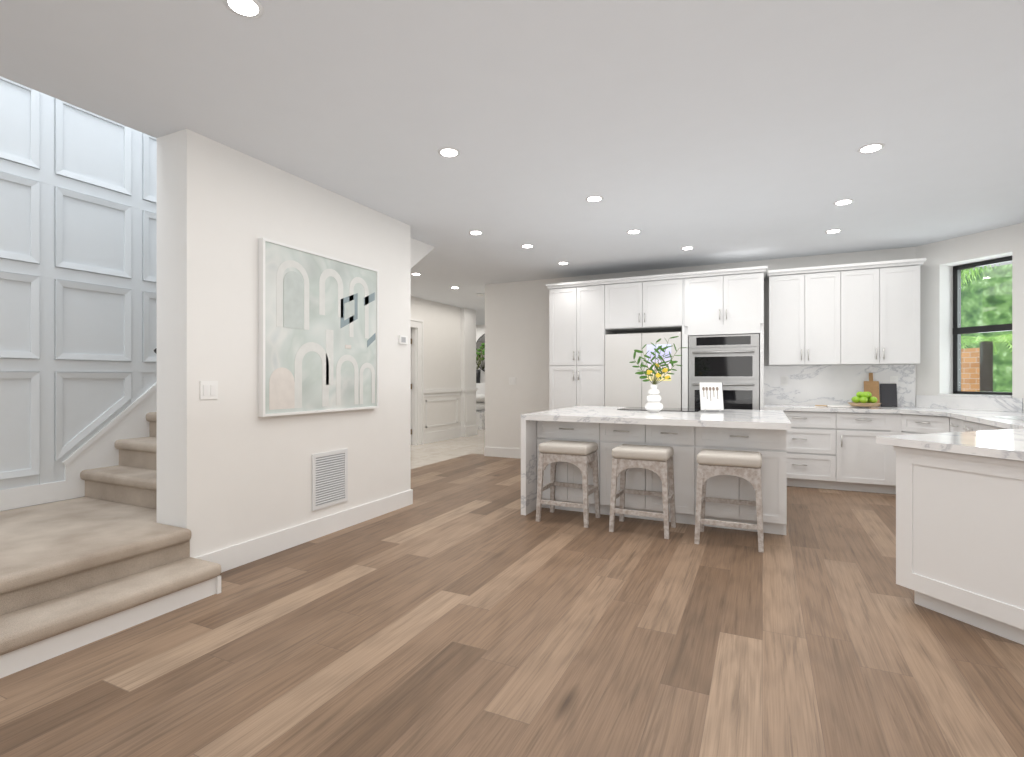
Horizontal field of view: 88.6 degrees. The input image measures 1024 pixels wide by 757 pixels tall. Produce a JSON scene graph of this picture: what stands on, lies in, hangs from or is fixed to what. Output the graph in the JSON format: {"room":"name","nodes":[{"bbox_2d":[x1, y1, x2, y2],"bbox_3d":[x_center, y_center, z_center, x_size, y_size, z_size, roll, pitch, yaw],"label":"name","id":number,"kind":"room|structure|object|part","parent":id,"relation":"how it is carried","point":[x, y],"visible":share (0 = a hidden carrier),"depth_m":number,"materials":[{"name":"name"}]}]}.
{"room":"kitchen","nodes":[
{"label":"kitchen","id":0,"kind":"room"},
{"bbox_2d":[0,79,156,510],"bbox_3d":[-3.018,-1.625,1.594,0.100,5.750,8.280,0,0,25],"label":"wall","id":1,"kind":"structure","parent":0,"point":[93,234],"depth_m":2.82,"materials":[{"name":"paint"}]},
{"bbox_2d":[0,76,156,510],"bbox_3d":[-4.184,-1.725,2.095,0.024,5.250,8.180,0,0,25],"label":"trim","id":2,"kind":"structure","parent":1,"relation":"attached to","point":[98,449],"depth_m":3.89,"materials":[{"name":"white wood"}]},
{"bbox_2d":[157,129,410,557],"bbox_3d":[-1.606,-0.135,4.262,0.351,2.770,2.250,0,0,25],"label":"wall","id":3,"kind":"structure","parent":0,"point":[233,468],"depth_m":3.69,"materials":[{"name":"paint"}]},
{"bbox_2d":[200,381,217,399],"bbox_3d":[-1.913,0.073,3.316,0.010,0.116,0.116,0,0,25],"label":"switch plate","id":4,"kind":"object","parent":3,"relation":"attached to","point":[208,389],"visible":1,"depth_m":3.31,"materials":[{"name":"white plastic"}]},
{"bbox_2d":[195,489,412,572],"bbox_3d":[-1.483,1.177,4.213,0.016,0.145,2.264,0,0,25],"label":"baseboard","id":5,"kind":"structure","parent":3,"relation":"attached to","point":[235,556],"depth_m":3.97,"materials":[{"name":"white wood"}]},
{"bbox_3d":[-1.478,-0.354,4.178,0.048,1.238,1.210,0,0,25],"label":"painting","id":6,"kind":"part","parent":3,"relation":"part of"},
{"bbox_2d":[312,449,347,510],"bbox_3d":[-1.468,0.809,4.246,0.012,0.438,0.380,0,0,25],"label":"air vent grille","id":7,"kind":"object","parent":3,"relation":"attached to","point":[329,478],"visible":1,"depth_m":4.24,"materials":[{"name":"white metal"}]},
{"bbox_2d":[399,335,407,343],"bbox_3d":[-1.054,-0.375,5.101,0.023,0.080,0.120,0,0,25],"label":"thermostat","id":8,"kind":"object","parent":3,"relation":"attached to","point":[403,339],"visible":0.96,"depth_m":5.08,"materials":[{"name":"white plastic"}]},
{"bbox_2d":[411,296,460,432],"bbox_3d":[-2.235,-0.135,9.088,0.140,2.770,5.920,0,0,25],"label":"wall","id":9,"kind":"structure","parent":0,"point":[442,346],"depth_m":10.59,"materials":[{"name":"paint"}]},
{"bbox_2d":[411,318,423,444],"bbox_3d":[-1.945,0.070,9.459,0.015,2.360,1.200,0,0,25],"label":"door frame","id":10,"kind":"structure","parent":9,"relation":"attached to","point":[418,320],"depth_m":9.96,"materials":[{"name":"white wood"}]},
{"bbox_2d":[411,320,460,444],"bbox_3d":[-1.659,0.070,10.098,0.030,2.360,2.600,0,0,25],"label":"wainscoting","id":11,"kind":"structure","parent":9,"relation":"attached to","point":[435,436],"depth_m":9.90,"materials":[{"name":"white wood"}]},
{"bbox_2d":[411,429,484,468],"bbox_3d":[-3.985,1.300,8.659,6.350,0.100,20.200,0,0,25],"label":"floor","id":12,"kind":"structure","parent":0,"point":[432,452],"depth_m":9.24,"materials":[{"name":"stone"}]},
{"bbox_2d":[460,308,477,436],"bbox_3d":[-1.004,-0.135,11.525,0.265,2.770,0.540,0,0,25],"label":"pilaster","id":13,"kind":"object","parent":12,"relation":"on","point":[469,426],"visible":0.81,"depth_m":11.40,"materials":[{"name":"white wood"}]},
{"bbox_2d":[476,410,484,428],"bbox_3d":[-2.048,1.040,13.940,3.300,0.420,0.800,0,0,25],"label":"bench","id":14,"kind":"object","parent":12,"relation":"on","point":[480,419],"visible":0.14,"depth_m":12.91,"materials":[{"name":"fabric"}]},
{"bbox_2d":[476,394,484,410],"bbox_3d":[-0.814,0.612,13.351,0.560,0.421,0.560,0,0,25],"label":"pouf","id":15,"kind":"object","parent":14,"relation":"on","point":[480,402],"visible":0.52,"depth_m":13.13,"materials":[{"name":"white fabric"}]},
{"bbox_2d":[476,383,484,394],"bbox_3d":[-0.802,0.690,14.552,2.200,1.120,0.418,0,0,25],"label":"console","id":16,"kind":"object","parent":12,"relation":"on","point":[480,387],"visible":0.07,"depth_m":14.35},
{"bbox_2d":[476,343,484,382],"bbox_3d":[-0.965,-0.428,14.634,0.698,1.114,0.240,0,0,25],"label":"plant","id":17,"kind":"object","parent":16,"relation":"on","point":[478,371],"visible":0.62,"depth_m":14.56,"materials":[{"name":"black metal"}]},
{"bbox_2d":[476,324,484,382],"bbox_3d":[-0.870,-0.135,14.901,6.600,2.770,0.150,0,0,25],"label":"wall","id":18,"kind":"structure","parent":0,"point":[480,329],"depth_m":14.83,"materials":[{"name":"paint"}]},
{"bbox_2d":[476,334,484,371],"bbox_3d":[-0.543,-0.725,14.629,1.170,1.170,0.040,0,0,25],"label":"round mirror","id":19,"kind":"object","parent":18,"relation":"attached to","point":[481,339],"visible":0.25,"depth_m":14.77,"materials":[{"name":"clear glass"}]},
{"bbox_2d":[0,454,1023,756],"bbox_3d":[-0.088,1.300,2.036,6.827,0.100,11.600,0,0,25],"label":"floor","id":20,"kind":"structure","parent":0,"point":[460,606],"depth_m":2.39,"materials":[{"name":"brown wood"}]},
{"bbox_2d":[0,422,220,677],"bbox_3d":[-3.364,0.295,1.704,1.840,1.910,8.180,0,0,25],"label":"stair","id":21,"kind":"structure","parent":20,"relation":"on","point":[17,660],"depth_m":2.72,"materials":[{"name":"beige carpet"}]},
{"bbox_2d":[0,412,220,655],"bbox_3d":[-3.367,0.204,1.670,1.864,1.889,8.115,0,0,25],"label":"stair treads","id":22,"kind":"object","parent":21,"relation":"attached to","point":[42,543],"depth_m":2.86,"materials":[{"name":"beige carpet"}]},
{"bbox_2d":[536,440,599,527],"bbox_3d":[0.502,0.910,4.666,0.474,0.680,0.379,0,0,25],"label":"stool","id":23,"kind":"object","parent":20,"relation":"on","point":[580,455],"visible":1,"depth_m":4.58,"materials":[{"name":"beige wood"}]},
{"bbox_3d":[0.502,0.612,4.666,0.450,0.084,0.345,0,0,25],"label":"seat","id":24,"kind":"part","parent":23,"relation":"part of","materials":[{"name":"fabric"}]},
{"bbox_2d":[549,282,612,409],"bbox_3d":[1.013,-0.015,7.431,0.791,2.530,0.646,0,0,25],"label":"tall cabinet","id":25,"kind":"object","parent":20,"relation":"on","point":[585,317],"depth_m":7.13,"materials":[{"name":"white wood"}]},
{"bbox_2d":[609,444,675,538],"bbox_3d":[1.086,0.910,4.354,0.474,0.680,0.379,0,0,25],"label":"stool","id":26,"kind":"object","parent":20,"relation":"on","point":[658,460],"visible":1,"depth_m":4.26,"materials":[{"name":"beige wood"}]},
{"bbox_3d":[1.086,0.612,4.354,0.450,0.084,0.345,0,0,25],"label":"seat","id":27,"kind":"part","parent":26,"relation":"part of","materials":[{"name":"fabric"}]},
{"bbox_2d":[605,332,681,407],"bbox_3d":[1.802,0.327,7.018,0.960,1.823,0.652,0,0,25],"label":"fridge","id":28,"kind":"object","parent":20,"relation":"on","point":[626,385],"visible":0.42,"depth_m":6.75,"materials":[{"name":"white metal"}]},
{"bbox_2d":[521,406,790,534],"bbox_3d":[1.439,0.790,5.119,2.190,0.920,1.720,0,0,25],"label":"kitchen island","id":29,"kind":"object","parent":20,"relation":"on","point":[687,437],"visible":0.75,"depth_m":4.52,"materials":[{"name":"stone"}]},
{"bbox_2d":[629,336,687,411],"bbox_3d":[1.421,-0.041,5.117,0.558,0.740,0.176,0,0,25],"label":"vase","id":30,"kind":"object","parent":29,"relation":"on","point":[653,398],"visible":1,"depth_m":5.10,"materials":[{"name":"white ceramic"}]},
{"bbox_2d":[617,407,700,411],"bbox_3d":[1.583,0.326,5.582,0.810,0.006,0.520,0,0,25],"label":"cooktop","id":31,"kind":"object","parent":29,"relation":"in","point":[671,409],"visible":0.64,"depth_m":5.47,"materials":[{"name":"black glass"}]},
{"bbox_2d":[699,382,723,411],"bbox_3d":[1.979,0.184,5.211,0.216,0.289,0.144,0,0,8],"label":"cookbook","id":32,"kind":"object","parent":29,"relation":"on","point":[711,395],"visible":1,"depth_m":5.19,"materials":[{"name":"paper"}]},
{"bbox_2d":[694,449,763,552],"bbox_3d":[1.675,0.910,4.040,0.474,0.680,0.379,0,0,25],"label":"stool","id":33,"kind":"object","parent":20,"relation":"on","point":[746,465],"visible":1,"depth_m":3.92,"materials":[{"name":"beige wood"}]},
{"bbox_3d":[1.675,0.612,4.040,0.450,0.084,0.345,0,0,25],"label":"seat","id":34,"kind":"part","parent":33,"relation":"part of","materials":[{"name":"fabric"}]},
{"bbox_2d":[783,411,834,488],"bbox_3d":[3.444,0.812,6.271,0.777,0.876,0.646,0,0,25],"label":"base cabinet","id":35,"kind":"object","parent":20,"relation":"on","point":[811,436],"depth_m":5.95,"materials":[{"name":"white wood"}]},
{"bbox_2d":[835,412,898,493],"bbox_3d":[4.026,0.812,5.971,0.648,0.876,0.688,0,0,25],"label":"base cabinet","id":36,"kind":"object","parent":20,"relation":"on","point":[836,450],"depth_m":5.73,"materials":[{"name":"white wood"}]},
{"bbox_2d":[764,364,939,415],"bbox_3d":[3.735,0.105,5.945,1.590,0.534,0.985,0,0,25],"label":"backsplash","id":37,"kind":"structure","parent":36,"relation":"on","point":[808,387],"depth_m":6.34,"materials":[{"name":"stone"}]},
{"bbox_2d":[815,405,869,407],"bbox_3d":[3.795,0.318,6.056,0.520,0.020,0.240,0,0,25],"label":"marble board","id":38,"kind":"object","parent":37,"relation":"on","point":[848,406],"visible":0.9,"depth_m":5.97,"materials":[{"name":"white stone"}]},
{"bbox_2d":[847,392,880,406],"bbox_3d":[3.936,0.227,5.867,0.320,0.162,0.320,0,0,25],"label":"fruit bowl","id":39,"kind":"object","parent":38,"relation":"on","point":[864,399],"visible":1,"depth_m":5.81,"materials":[{"name":"green food"}]},
{"bbox_2d":[864,373,879,406],"bbox_3d":[4.220,0.129,6.164,0.150,0.392,0.098,0,0,25],"label":"cutting board","id":40,"kind":"object","parent":37,"relation":"on","point":[871,386],"visible":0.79,"depth_m":6.16,"materials":[{"name":"brown wood"}]},
{"bbox_2d":[880,384,896,406],"bbox_3d":[4.384,0.193,6.111,0.160,0.267,0.054,0,0,25],"label":"cutting board","id":41,"kind":"object","parent":37,"relation":"on","point":[888,395],"visible":0.96,"depth_m":6.11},
{"bbox_2d":[899,414,942,434],"bbox_3d":[4.495,0.812,5.442,0.761,0.876,0.822,0,0,25],"label":"base cabinet","id":42,"kind":"object","parent":20,"relation":"on","point":[909,424],"depth_m":5.41,"materials":[{"name":"white wood"}]},
{"bbox_2d":[940,394,1023,423],"bbox_3d":[4.040,0.105,3.903,0.720,0.534,4.407,0,0,25],"label":"countertop","id":43,"kind":"structure","parent":42,"relation":"on","point":[1000,409],"depth_m":5.25,"materials":[{"name":"stone"}]},
{"bbox_2d":[943,416,962,432],"bbox_3d":[4.480,0.812,4.843,0.687,0.876,0.499,0,0,25],"label":"base cabinet","id":44,"kind":"object","parent":20,"relation":"on","point":[950,424],"depth_m":5.10,"materials":[{"name":"white wood"}]},
{"bbox_2d":[893,446,1023,644],"bbox_3d":[3.015,0.812,2.897,1.598,0.876,1.598,0,0,25],"label":"base cabinet","id":45,"kind":"object","parent":20,"relation":"on","point":[959,537],"visible":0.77,"depth_m":2.44,"materials":[{"name":"white wood"}]},
{"bbox_2d":[876,424,1023,460],"bbox_3d":[2.647,0.351,3.005,1.022,0.042,1.587,0,0,25],"label":"countertop","id":46,"kind":"structure","parent":45,"relation":"on","point":[1009,443],"depth_m":2.79,"materials":[{"name":"stone"}]},
{"bbox_2d":[963,420,974,431],"bbox_3d":[4.333,0.812,4.487,0.645,0.876,0.502,0,0,25],"label":"base cabinet","id":47,"kind":"object","parent":20,"relation":"on","point":[967,425],"depth_m":4.68,"materials":[{"name":"white wood"}]},
{"bbox_2d":[975,422,990,430],"bbox_3d":[4.167,0.812,4.138,0.645,0.876,0.502,0,0,25],"label":"base cabinet","id":48,"kind":"object","parent":20,"relation":"on","point":[978,427],"depth_m":4.40,"materials":[{"name":"white wood"}]},
{"bbox_2d":[991,426,1006,429],"bbox_3d":[4.013,0.812,3.816,0.645,0.876,0.444,0,0,25],"label":"base cabinet","id":49,"kind":"object","parent":20,"relation":"on","point":[992,427],"depth_m":4.12,"materials":[{"name":"white wood"}]},
{"bbox_2d":[0,0,1023,324],"bbox_3d":[-1.004,-2.715,7.237,12.957,3.570,20.200,0,0,25],"label":"ceiling","id":50,"kind":"structure","parent":0,"point":[710,132],"depth_m":2.98,"materials":[{"name":"paint"}]},
{"bbox_2d":[223,0,263,18],"bbox_3d":[-1.086,-1.517,2.141,0.150,0.006,0.129,0,0,25],"label":"recessed light","id":51,"kind":"object","parent":50,"relation":"in","point":[254,9],"depth_m":2.15,"materials":[{"name":"white plastic"}]},
{"bbox_2d":[438,147,459,156],"bbox_3d":[-0.423,-1.517,3.517,0.148,0.006,0.148,0,0,25],"label":"recessed light","id":52,"kind":"object","parent":50,"relation":"in","point":[447,151],"depth_m":3.52,"materials":[{"name":"white plastic"}]},
{"bbox_2d":[469,231,482,234],"bbox_3d":[-0.373,-1.517,5.458,0.149,0.006,0.139,0,0,25],"label":"recessed light","id":53,"kind":"object","parent":50,"relation":"in","point":[471,232],"depth_m":5.45,"materials":[{"name":"white plastic"}]},
{"bbox_2d":[586,195,603,201],"bbox_3d":[0.694,-1.517,4.425,0.144,0.006,0.150,0,0,25],"label":"recessed light","id":54,"kind":"object","parent":50,"relation":"in","point":[595,198],"depth_m":4.42,"materials":[{"name":"white plastic"}]},
{"bbox_2d":[627,230,640,233],"bbox_3d":[1.263,-1.517,5.421,0.137,0.006,0.142,0,0,25],"label":"recessed light","id":55,"kind":"object","parent":50,"relation":"in","point":[630,231],"depth_m":5.41,"materials":[{"name":"white plastic"}]},
{"bbox_2d":[825,229,841,232],"bbox_3d":[3.304,-1.517,5.393,0.140,0.006,0.146,0,0,25],"label":"recessed light","id":56,"kind":"object","parent":50,"relation":"in","point":[833,230],"depth_m":5.41,"materials":[{"name":"white plastic"}]},
{"bbox_2d":[833,199,853,204],"bbox_3d":[2.846,-1.517,4.510,0.144,0.006,0.154,0,0,25],"label":"recessed light","id":57,"kind":"object","parent":50,"relation":"in","point":[846,201],"depth_m":4.52,"materials":[{"name":"white plastic"}]},
{"bbox_2d":[858,143,884,152],"bbox_3d":[2.362,-1.517,3.451,0.146,0.006,0.153,0,0,25],"label":"recessed light","id":58,"kind":"object","parent":50,"relation":"in","point":[869,148],"depth_m":3.46,"materials":[{"name":"white plastic"}]},
{"bbox_2d":[485,247,915,448],"bbox_3d":[2.138,-0.260,7.328,5.650,3.020,0.130,0,0,25],"label":"wall","id":59,"kind":"structure","parent":0,"point":[517,330],"depth_m":8.18,"materials":[{"name":"paint"}]},
{"bbox_2d":[484,447,520,458],"bbox_3d":[0.166,1.177,8.188,1.350,0.145,0.016,0,0,25],"label":"baseboard","id":60,"kind":"structure","parent":59,"relation":"attached to","point":[488,451],"depth_m":8.33,"materials":[{"name":"white wood"}]},
{"bbox_2d":[605,274,688,333],"bbox_3d":[1.855,-0.968,7.030,1.074,0.625,0.646,0,0,25],"label":"upper cabinet","id":61,"kind":"object","parent":59,"relation":"attached to","point":[631,304],"depth_m":6.74,"materials":[{"name":"white wood"}]},
{"bbox_2d":[685,266,764,337],"bbox_3d":[2.688,-0.915,6.633,0.890,0.730,0.646,0,0,25],"label":"upper cabinet","id":62,"kind":"object","parent":59,"relation":"attached to","point":[722,302],"depth_m":6.32,"materials":[{"name":"white wood"}]},
{"bbox_2d":[689,334,758,409],"bbox_3d":[2.662,0.105,6.580,0.790,1.260,0.663,0,0,25],"label":"oven","id":63,"kind":"object","parent":62,"relation":"in","point":[730,363],"visible":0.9,"depth_m":6.30,"materials":[{"name":"metal"}]},
{"bbox_2d":[781,376,787,385],"bbox_3d":[3.430,0.030,6.610,0.076,0.120,0.008,0,0,25],"label":"electrical outlet plate","id":64,"kind":"object","parent":59,"relation":"attached to","point":[784,380],"depth_m":6.61,"materials":[{"name":"white plastic"}]},
{"bbox_2d":[768,266,847,365],"bbox_3d":[3.567,-0.722,6.379,0.804,1.116,0.347,0,0,25],"label":"upper cabinet","id":65,"kind":"object","parent":59,"relation":"attached to","point":[808,309],"depth_m":6.21,"materials":[{"name":"white wood"}]},
{"bbox_2d":[848,258,923,364],"bbox_3d":[4.188,-0.722,6.082,0.805,1.116,0.347,0,0,25],"label":"upper cabinet","id":66,"kind":"object","parent":59,"relation":"attached to","point":[867,313],"depth_m":5.89,"materials":[{"name":"white wood"}]},
{"bbox_2d":[890,376,897,385],"bbox_3d":[4.455,0.030,6.122,0.076,0.120,0.008,0,0,25],"label":"electrical outlet plate","id":67,"kind":"object","parent":59,"relation":"attached to","point":[893,379],"depth_m":6.12,"materials":[{"name":"white plastic"}]},
{"bbox_2d":[916,223,1023,410],"bbox_3d":[4.978,-0.260,5.636,0.320,3.020,1.300,0,0,-19],"label":"wall","id":68,"kind":"structure","parent":0,"point":[934,372],"depth_m":5.83,"materials":[{"name":"paint"}]},
{"bbox_2d":[953,256,1011,394],"bbox_3d":[5.085,-0.535,5.596,0.065,1.444,0.649,0,0,-19],"label":"window","id":69,"kind":"structure","parent":68,"relation":"in","point":[958,329],"depth_m":5.75,"materials":[{"name":"glass"}]},
{"label":"outside","id":70,"kind":"structure","parent":0,"visible":0},
{"bbox_2d":[961,264,1011,391],"bbox_3d":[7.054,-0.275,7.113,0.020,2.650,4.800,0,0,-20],"label":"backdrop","id":71,"kind":"structure","parent":70,"point":[994,308],"depth_m":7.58,"materials":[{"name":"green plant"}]},
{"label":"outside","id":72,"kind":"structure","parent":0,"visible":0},
{"bbox_2d":[961,264,1011,391],"bbox_3d":[6.153,-0.220,6.233,1.915,2.939,2.159,0,0,25],"label":"palm tree","id":73,"kind":"object","parent":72,"point":[985,341],"depth_m":6.34,"materials":[{"name":"green plant"}]}
]}

